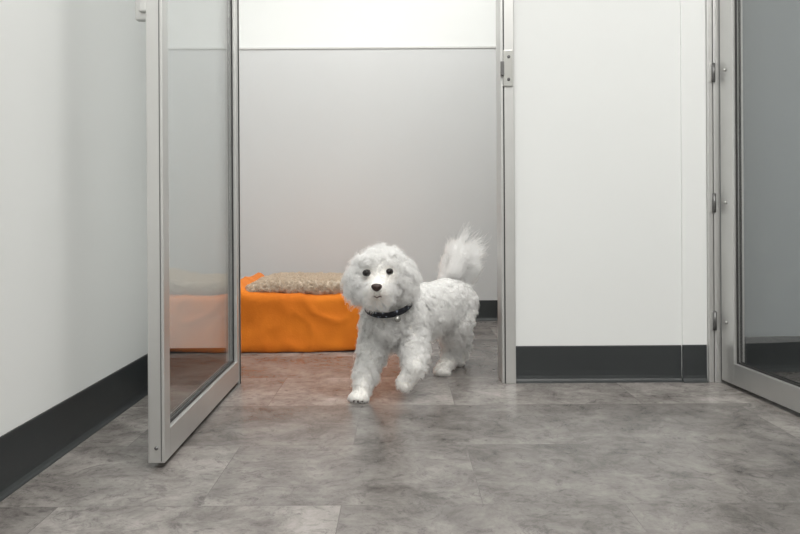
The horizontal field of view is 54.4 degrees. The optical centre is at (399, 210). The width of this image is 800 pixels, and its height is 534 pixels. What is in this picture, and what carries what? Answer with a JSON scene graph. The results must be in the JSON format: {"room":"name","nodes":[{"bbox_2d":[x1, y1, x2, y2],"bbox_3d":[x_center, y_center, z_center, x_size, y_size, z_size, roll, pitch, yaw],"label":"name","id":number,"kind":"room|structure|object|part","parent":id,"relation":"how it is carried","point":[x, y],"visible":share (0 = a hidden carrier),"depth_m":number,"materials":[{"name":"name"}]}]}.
{"room":"dog kennel","nodes":[
{"label":"dog kennel","id":0,"kind":"room"},
{"bbox_2d":[0,0,147,435],"bbox_3d":[-0.850,-0.785,0.017,0.100,2.700,5.033,0,0,0],"label":"wall","id":1,"kind":"structure","parent":0,"point":[74,312],"depth_m":1.86,"materials":[{"name":"white paint"}]},
{"bbox_2d":[0,353,147,501],"bbox_3d":[-0.784,0.506,0.017,0.016,0.118,5.033,0,0,0],"label":"baseboard","id":2,"kind":"structure","parent":1,"relation":"attached to","point":[31,447],"depth_m":1.83,"materials":[{"name":"plastic"}]},
{"bbox_2d":[135,0,145,21],"bbox_3d":[-0.570,-0.499,1.726,0.030,0.155,0.055,0,0,-1],"label":"wall switch","id":3,"kind":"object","parent":1,"relation":"attached to","point":[140,5],"depth_m":1.71,"materials":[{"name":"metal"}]},
{"bbox_2d":[239,0,495,47],"bbox_3d":[-0.125,-0.789,4.010,2.000,2.700,0.100,0,0,0],"label":"wall","id":4,"kind":"structure","parent":0,"point":[262,23],"depth_m":3.96,"materials":[{"name":"white paint"}]},
{"bbox_2d":[239,48,497,299],"bbox_3d":[-0.121,-0.177,3.957,1.800,1.295,0.006,0,0,0],"label":"wall panel","id":5,"kind":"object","parent":4,"relation":"attached to","point":[343,152],"depth_m":3.95,"materials":[{"name":"white paint"}]},
{"bbox_2d":[239,46,495,49],"bbox_3d":[-0.125,-0.829,3.955,1.800,0.010,0.011,0,0,0],"label":"cap","id":6,"kind":"object","parent":5,"relation":"on","point":[420,47],"depth_m":3.95,"materials":[{"name":"grey metal"}]},
{"bbox_2d":[476,300,497,320],"bbox_3d":[-0.117,0.509,3.946,1.800,0.104,0.016,0,0,0],"label":"baseboard","id":7,"kind":"structure","parent":4,"relation":"attached to","point":[488,310],"depth_m":3.95,"materials":[{"name":"plastic"}]},
{"bbox_2d":[0,321,799,533],"bbox_3d":[0.704,0.606,0.800,4.000,0.100,6.800,0,0,0],"label":"floor","id":8,"kind":"structure","parent":0,"point":[285,450],"depth_m":1.72,"materials":[{"name":"plastic"}]},
{"bbox_2d":[241,271,360,352],"bbox_3d":[-0.352,0.402,3.393,0.727,0.318,0.642,0,0,0],"label":"dog bed","id":9,"kind":"object","parent":8,"relation":"on","point":[282,311],"visible":0.65,"depth_m":3.09,"materials":[{"name":"orange fabric"}]},
{"bbox_2d":[340,226,487,403],"bbox_3d":[0.074,0.340,2.517,0.206,0.432,0.769,0,0,29],"label":"dog","id":10,"kind":"object","parent":8,"relation":"on","point":[400,315],"visible":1,"depth_m":2.32},
{"bbox_2d":[168,0,681,369],"bbox_3d":[0.005,-0.790,2.583,1.810,2.700,0.100,0,0,0],"label":"wall","id":11,"kind":"structure","parent":0,"point":[597,82],"depth_m":2.53,"materials":[{"name":"white paint"}]},
{"bbox_2d":[170,348,225,384],"bbox_3d":[-0.676,0.505,2.525,0.224,0.118,0.016,0,0,0],"label":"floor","id":12,"kind":"structure","parent":11,"relation":"attached to","point":[188,366],"depth_m":2.53,"materials":[{"name":"plastic"}]},
{"bbox_2d":[236,8,240,383],"bbox_3d":[-0.104,-0.499,2.578,0.932,2.120,0.090,0,0,0],"label":"channel","id":13,"kind":"object","parent":11,"relation":"attached to","point":[238,382],"visible":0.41,"depth_m":2.53,"materials":[{"name":"metal"}]},
{"bbox_2d":[146,0,238,462],"bbox_3d":[-0.542,-0.473,2.112,0.037,2.048,0.826,0,0,-1],"label":"frame","id":14,"kind":"object","parent":13,"relation":"attached to","point":[174,433],"visible":0.99,"depth_m":1.71,"materials":[{"name":"metal"}]},
{"bbox_2d":[158,0,161,461],"bbox_3d":[-0.527,-0.473,1.700,0.002,2.040,0.003,0,0,0],"label":"end cap line","id":15,"kind":"object","parent":14,"relation":"attached to","point":[158,0],"visible":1,"depth_m":1.70,"materials":[{"name":"grey metal"}]},
{"bbox_2d":[170,0,233,422],"bbox_3d":[-0.543,-0.472,2.122,0.018,1.917,0.759,0,0,0],"label":"glazing gasket","id":16,"kind":"object","parent":14,"relation":"attached to","point":[223,368],"visible":0.51,"depth_m":2.50,"materials":[{"name":"grey rubber"}]},
{"bbox_2d":[237,0,240,383],"bbox_3d":[-0.528,-0.487,2.539,0.005,2.100,0.004,0,0,0],"label":"gasket","id":17,"kind":"object","parent":13,"relation":"attached to","point":[237,0],"visible":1,"depth_m":2.54,"materials":[{"name":"grey rubber"}]},
{"bbox_2d":[496,0,515,382],"bbox_3d":[0.347,-0.502,2.573,0.044,2.120,0.120,0,0,0],"label":"door frame","id":18,"kind":"structure","parent":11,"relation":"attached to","point":[509,131],"depth_m":2.51,"materials":[{"name":"metal"}]},
{"bbox_2d":[502,0,505,383],"bbox_3d":[0.335,-0.492,2.519,0.004,2.100,0.008,0,0,0],"label":"gasket","id":19,"kind":"object","parent":18,"relation":"attached to","point":[502,0],"visible":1,"depth_m":2.52,"materials":[{"name":"grey rubber"}]},
{"bbox_2d":[503,50,512,86],"bbox_3d":[0.348,-0.461,2.511,0.030,0.117,0.008,0,0,0],"label":"strike plate","id":20,"kind":"object","parent":18,"relation":"attached to","point":[508,62],"visible":1,"depth_m":2.51,"materials":[{"name":"silver metal"}]},
{"bbox_2d":[500,61,503,75],"bbox_3d":[0.330,-0.460,2.507,0.011,0.045,0.016,0,0,0],"label":"latch","id":21,"kind":"object","parent":20,"relation":"attached to","point":[501,62],"visible":1,"depth_m":2.50,"materials":[{"name":"grey metal"}]},
{"bbox_2d":[516,345,682,382],"bbox_3d":[0.645,0.497,2.525,0.539,0.118,0.016,0,0,0],"label":"baseboard","id":22,"kind":"structure","parent":11,"relation":"attached to","point":[602,363],"depth_m":2.53,"materials":[{"name":"plastic"}]},
{"bbox_2d":[682,345,708,382],"bbox_3d":[0.956,0.494,2.517,0.079,0.120,0.016,0,0,0],"label":"baseboard","id":23,"kind":"structure","parent":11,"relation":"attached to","point":[694,357],"depth_m":2.52,"materials":[{"name":"plastic"}]},
{"bbox_2d":[680,0,707,378],"bbox_3d":[0.951,-0.796,2.604,0.081,2.700,0.158,0,0,0],"label":"wall column","id":24,"kind":"structure","parent":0,"point":[692,12],"depth_m":2.52,"materials":[{"name":"white paint"}]},
{"bbox_2d":[705,0,720,381],"bbox_3d":[1.012,-0.506,2.592,0.038,2.120,0.182,0,0,0],"label":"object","id":25,"kind":"structure","parent":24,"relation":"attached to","point":[711,6],"depth_m":2.51,"materials":[{"name":"metal"}]},
{"bbox_2d":[708,63,711,81],"bbox_3d":[1.003,-0.446,2.512,0.013,0.060,0.004,0,0,0],"label":"hinge leaf","id":26,"kind":"object","parent":25,"relation":"attached to","point":[709,65],"depth_m":2.51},
{"bbox_2d":[709,194,711,211],"bbox_3d":[1.005,-0.026,2.512,0.013,0.060,0.004,0,0,0],"label":"hinge leaf","id":27,"kind":"object","parent":25,"relation":"attached to","point":[710,195],"depth_m":2.51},
{"bbox_2d":[710,311,712,329],"bbox_3d":[1.008,0.354,2.512,0.013,0.060,0.004,0,0,0],"label":"hinge leaf","id":28,"kind":"object","parent":25,"relation":"attached to","point":[711,312],"depth_m":2.51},
{"bbox_3d":[1.010,-0.446,2.507,0.012,0.062,0.012,0,0,0],"label":"hinge","id":29,"kind":"part","parent":25,"relation":"part of","materials":[{"name":"silver metal"}]},
{"bbox_3d":[1.013,-0.026,2.507,0.012,0.062,0.012,0,0,0],"label":"hinge","id":30,"kind":"part","parent":25,"relation":"part of","materials":[{"name":"silver metal"}]},
{"bbox_3d":[1.015,0.354,2.507,0.012,0.062,0.012,0,0,0],"label":"hinge","id":31,"kind":"part","parent":25,"relation":"part of","materials":[{"name":"silver metal"}]},
{"bbox_2d":[720,0,799,412],"bbox_3d":[1.081,-0.483,2.089,0.036,2.048,0.826,0,0,-5],"label":"frame","id":32,"kind":"object","parent":25,"relation":"attached to","point":[778,391],"visible":0.96,"depth_m":2.43,"materials":[{"name":"metal"}]},
{"bbox_2d":[735,0,799,386],"bbox_3d":[1.083,-0.482,2.074,0.016,1.917,0.707,0,0,-5],"label":"glazing gasket","id":33,"kind":"object","parent":32,"relation":"attached to","point":[742,363],"visible":1,"depth_m":2.42,"materials":[{"name":"grey rubber"}]},
{"bbox_2d":[719,0,799,336],"bbox_3d":[1.793,-0.801,2.733,1.604,2.700,0.100,0,0,0],"label":"wall","id":34,"kind":"structure","parent":0,"point":[771,28],"depth_m":2.68,"materials":[{"name":"grey paint"}]},
{"bbox_2d":[721,336,799,371],"bbox_3d":[1.773,0.489,2.675,1.460,0.120,0.016,0,0,0],"label":"baseboard","id":35,"kind":"structure","parent":34,"relation":"attached to","point":[768,353],"depth_m":2.68,"materials":[{"name":"plastic"}]}
]}

